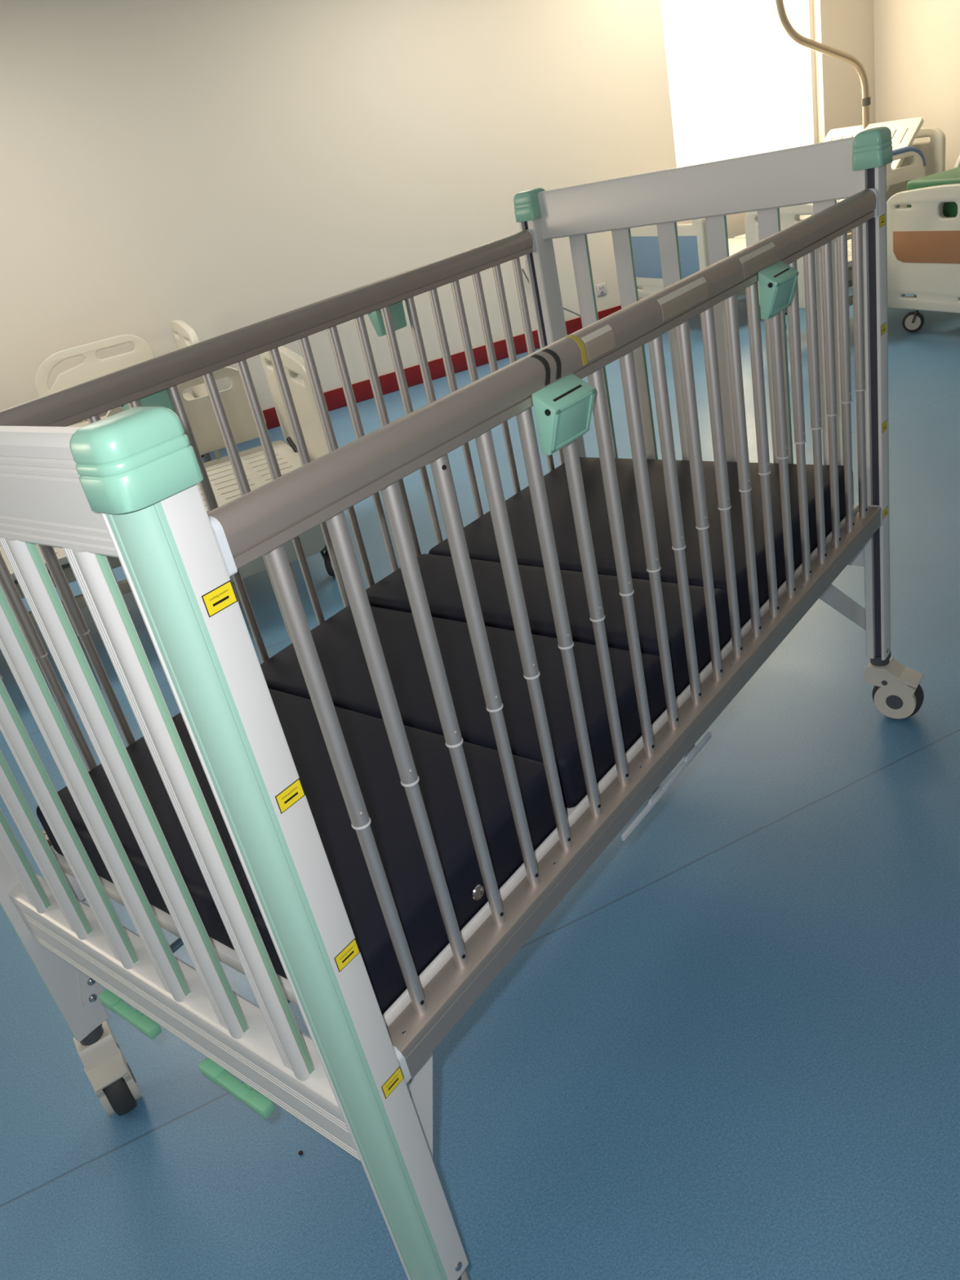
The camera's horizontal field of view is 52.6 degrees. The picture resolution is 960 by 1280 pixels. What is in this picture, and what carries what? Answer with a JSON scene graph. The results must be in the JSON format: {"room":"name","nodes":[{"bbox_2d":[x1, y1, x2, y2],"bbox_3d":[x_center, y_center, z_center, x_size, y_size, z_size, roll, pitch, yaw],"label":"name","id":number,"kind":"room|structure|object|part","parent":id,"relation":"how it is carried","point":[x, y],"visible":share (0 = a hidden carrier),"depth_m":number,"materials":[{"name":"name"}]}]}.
{"room":"hospital room","nodes":[
{"label":"hospital room","id":0,"kind":"room"},
{"bbox_2d":[0,0,875,426],"bbox_3d":[-1.620,-2.992,6.716,11.360,2.950,0.201,-21,28,-16],"label":"wall","id":1,"kind":"structure","parent":0,"point":[216,167],"depth_m":6.68,"materials":[{"name":"beige paint"}]},
{"bbox_2d":[262,299,639,429],"bbox_3d":[-1.389,-1.697,7.229,11.160,0.142,0.014,-21,28,-16],"label":"baseboard","id":2,"kind":"structure","parent":1,"relation":"attached to","point":[335,399],"depth_m":7.53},
{"bbox_2d":[521,268,580,316],"bbox_3d":[0.807,-2.748,7.761,0.898,0.620,0.050,-16,27,-7],"label":"power cord","id":3,"kind":"object","parent":1,"relation":"attached to","point":[524,273],"visible":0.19,"depth_m":7.78,"materials":[{"name":"grey plastic"}]},
{"bbox_2d":[595,283,606,296],"bbox_3d":[0.985,-2.845,7.887,0.086,0.086,0.011,-21,28,-16],"label":"wall socket","id":4,"kind":"object","parent":1,"relation":"attached to","point":[601,288],"visible":1,"depth_m":7.88,"materials":[{"name":"grey plastic"}]},
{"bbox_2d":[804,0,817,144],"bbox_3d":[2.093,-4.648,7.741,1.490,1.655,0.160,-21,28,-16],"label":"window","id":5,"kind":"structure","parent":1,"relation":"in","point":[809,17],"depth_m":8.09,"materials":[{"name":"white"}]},
{"bbox_2d":[0,266,959,1279],"bbox_3d":[0.651,0.145,3.029,11.560,0.100,10.450,-21,28,-16],"label":"floor","id":6,"kind":"structure","parent":0,"point":[730,1050],"depth_m":1.91,"materials":[{"name":"blue plastic"}]},
{"bbox_2d":[35,320,213,462],"bbox_3d":[-2.749,-1.257,5.947,2.185,1.065,0.964,-21,28,-16],"label":"bed","id":7,"kind":"object","parent":6,"relation":"on","point":[92,367],"visible":0.12,"depth_m":6.32,"materials":[{"name":"beige plastic"}]},
{"bbox_3d":[-2.516,-1.742,6.384,0.776,0.401,0.034,-21,28,-16],"label":"rail","id":8,"kind":"part","parent":7,"relation":"part of","materials":[{"name":"beige plastic"}]},
{"bbox_2d":[0,346,334,624],"bbox_3d":[-1.751,-0.561,4.171,2.185,1.055,0.979,-21,28,-16],"label":"bed","id":9,"kind":"object","parent":6,"relation":"on","point":[200,412],"visible":0.28,"depth_m":4.42,"materials":[{"name":"beige plastic"}]},
{"bbox_3d":[-1.721,-0.420,4.251,2.080,0.065,0.740,-21,28,-16],"label":"frame","id":10,"kind":"part","parent":9,"relation":"part of","materials":[{"name":"beige paint"}]},
{"bbox_3d":[-1.426,-1.060,4.655,0.756,0.376,0.034,-21,28,-16],"label":"rail","id":11,"kind":"part","parent":9,"relation":"part of","materials":[{"name":"beige plastic"}]},
{"bbox_3d":[-0.979,-0.404,4.043,0.676,0.286,0.034,-21,28,-16],"label":"rail","id":12,"kind":"part","parent":9,"relation":"part of","materials":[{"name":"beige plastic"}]},
{"bbox_2d":[0,126,924,1279],"bbox_3d":[0.041,-0.059,1.996,1.124,1.426,2.038,10,35,38],"label":"crib","id":13,"kind":"object","parent":6,"relation":"on","point":[123,485],"visible":0.94,"depth_m":1.35,"materials":[{"name":"grey metal"}]},
{"bbox_3d":[-0.263,-0.028,2.304,0.043,0.050,1.742,10,35,38],"label":"rail","id":14,"kind":"part","parent":13,"relation":"part of","materials":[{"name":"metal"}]},
{"bbox_3d":[-0.895,0.248,1.663,0.048,1.184,0.071,10,35,38],"label":"corner post","id":15,"kind":"part","parent":13,"relation":"part of","materials":[{"name":"white metal"}]},
{"bbox_3d":[-0.651,-0.189,1.117,0.882,0.116,0.031,10,35,38],"label":"panel","id":16,"kind":"part","parent":13,"relation":"part of","materials":[{"name":"white metal"}]},
{"bbox_3d":[0.087,0.084,2.060,0.804,0.062,1.776,10,35,38],"label":"frame","id":17,"kind":"part","parent":13,"relation":"part of","materials":[{"name":"white metal"}]},
{"bbox_2d":[72,1020,142,1116],"bbox_3d":[-0.743,0.865,1.947,0.067,0.149,0.127,-26,30,-24],"label":"caster wheel","id":18,"kind":"object","parent":13,"relation":"attached to","point":[108,1070],"depth_m":1.91,"materials":[{"name":"beige plastic"}]},
{"bbox_3d":[-0.575,0.620,1.627,0.168,0.023,0.043,10,35,38],"label":"crank handle","id":19,"kind":"part","parent":13,"relation":"part of","materials":[{"name":"green plastic"}]},
{"bbox_3d":[-0.477,0.550,1.506,0.882,0.120,0.056,10,35,38],"label":"rail","id":20,"kind":"part","parent":13,"relation":"part of","materials":[{"name":"white metal"}]},
{"bbox_3d":[-0.352,0.661,1.449,0.168,0.023,0.043,10,35,38],"label":"crank handle","id":21,"kind":"part","parent":13,"relation":"part of","materials":[{"name":"green plastic"}]},
{"bbox_3d":[-0.401,-0.638,1.990,0.041,0.056,1.742,10,35,38],"label":"rail","id":22,"kind":"part","parent":13,"relation":"part of","materials":[{"name":"metal"}]},
{"bbox_3d":[-0.172,0.376,1.097,0.048,1.184,0.071,10,35,38],"label":"corner post","id":23,"kind":"part","parent":13,"relation":"part of","materials":[{"name":"metal"}]},
{"bbox_2d":[35,457,853,1014],"bbox_3d":[0.065,-0.020,2.007,0.804,0.120,1.732,10,35,38],"label":"mattress","id":24,"kind":"object","parent":13,"relation":"on","point":[336,640],"visible":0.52,"depth_m":1.71,"materials":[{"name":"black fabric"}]},
{"bbox_2d":[461,1268,469,1279],"bbox_3d":[-0.066,0.990,1.406,0.127,0.149,0.067,-16,27,-6],"label":"caster wheel","id":25,"kind":"object","parent":13,"relation":"attached to","point":[464,1276],"depth_m":1.40,"materials":[{"name":"beige plastic"}]},
{"bbox_3d":[0.279,-0.498,1.457,0.041,0.056,1.742,10,35,38],"label":"rail","id":26,"kind":"part","parent":13,"relation":"part of","materials":[{"name":"metal"}]},
{"bbox_3d":[0.255,-0.608,2.816,0.048,1.184,0.071,10,35,38],"label":"corner post","id":27,"kind":"part","parent":13,"relation":"part of","materials":[{"name":"white metal"}]},
{"bbox_3d":[0.417,0.112,1.772,0.043,0.050,1.742,10,35,38],"label":"rail","id":28,"kind":"part","parent":13,"relation":"part of","materials":[{"name":"metal"}]},
{"bbox_3d":[0.333,0.243,1.744,0.016,0.042,0.330,10,35,38],"label":"accessory rail","id":29,"kind":"part","parent":13,"relation":"part of","materials":[{"name":"white plastic"}]},
{"bbox_3d":[0.484,-1.053,2.293,0.827,0.116,0.031,10,35,38],"label":"panel","id":30,"kind":"part","parent":13,"relation":"part of","materials":[{"name":"white metal"}]},
{"bbox_3d":[0.648,-0.306,2.671,0.827,0.120,0.056,10,35,38],"label":"rail","id":31,"kind":"part","parent":13,"relation":"part of","materials":[{"name":"white metal"}]},
{"bbox_3d":[0.930,-0.483,2.278,0.048,1.184,0.071,10,35,38],"label":"corner post","id":32,"kind":"part","parent":13,"relation":"part of","materials":[{"name":"white metal"}]},
{"bbox_2d":[864,656,919,719],"bbox_3d":[1.093,0.126,2.571,0.127,0.149,0.067,8,33,35],"label":"caster wheel","id":33,"kind":"object","parent":13,"relation":"attached to","point":[895,693],"depth_m":2.54,"materials":[{"name":"beige plastic"}]},
{"bbox_2d":[630,0,945,297],"bbox_3d":[2.186,-3.726,7.182,2.210,2.305,1.084,-21,28,-16],"label":"bed","id":34,"kind":"object","parent":6,"relation":"on","point":[910,161],"visible":0.21,"depth_m":7.20,"materials":[{"name":"beige plastic"}]},
{"bbox_3d":[1.350,-2.822,7.155,0.050,0.297,0.942,-21,28,-16],"label":"board panel","id":35,"kind":"part","parent":34,"relation":"part of","materials":[{"name":"blue laminate"}]},
{"bbox_3d":[2.340,-3.047,7.533,2.080,0.065,0.860,-21,28,-16],"label":"frame","id":36,"kind":"part","parent":34,"relation":"part of","materials":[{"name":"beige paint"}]},
{"bbox_3d":[2.983,-3.328,7.133,0.716,0.436,0.034,-21,28,-16],"label":"rail","id":37,"kind":"part","parent":34,"relation":"part of","materials":[{"name":"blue plastic"}]},
{"bbox_2d":[744,203,853,315],"bbox_3d":[2.854,-2.692,6.341,2.145,0.995,0.744,-21,28,-16],"label":"bed","id":38,"kind":"object","parent":6,"relation":"on","point":[788,215],"visible":0.03,"depth_m":5.95,"materials":[{"name":"beige plastic"}]},
{"bbox_3d":[2.874,-2.600,6.388,2.040,0.065,0.520,-21,28,-16],"label":"frame","id":39,"kind":"part","parent":38,"relation":"part of","materials":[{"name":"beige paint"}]},
{"bbox_2d":[886,155,959,332],"bbox_3d":[3.571,-2.510,5.670,2.168,0.998,0.984,-21,28,-16],"label":"bed","id":40,"kind":"object","parent":6,"relation":"on","point":[923,244],"visible":0.93,"depth_m":5.53,"materials":[{"name":"beige plastic"}]},
{"bbox_3d":[2.617,-2.171,5.356,0.050,0.172,0.842,-21,28,-16],"label":"board panel","id":41,"kind":"part","parent":40,"relation":"part of","materials":[{"name":"brown plastic"}]},
{"bbox_2d":[906,166,959,217],"bbox_3d":[3.523,-2.731,5.551,2.000,0.235,0.850,-21,28,-16],"label":"mattress","id":42,"kind":"object","parent":40,"relation":"on","point":[950,176],"visible":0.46,"depth_m":5.42,"materials":[{"name":"green fabric"}]},
{"bbox_3d":[3.168,-2.846,5.896,0.776,0.456,0.034,-21,28,-16],"label":"rail","id":43,"kind":"part","parent":40,"relation":"part of","materials":[{"name":"white plastic"}]},
{"bbox_2d":[873,0,959,170],"bbox_3d":[5.428,-3.161,3.942,0.201,2.950,10.050,-21,28,-16],"label":"wall","id":44,"kind":"structure","parent":0,"point":[917,42],"depth_m":7.80,"materials":[{"name":"beige paint"}]}
]}

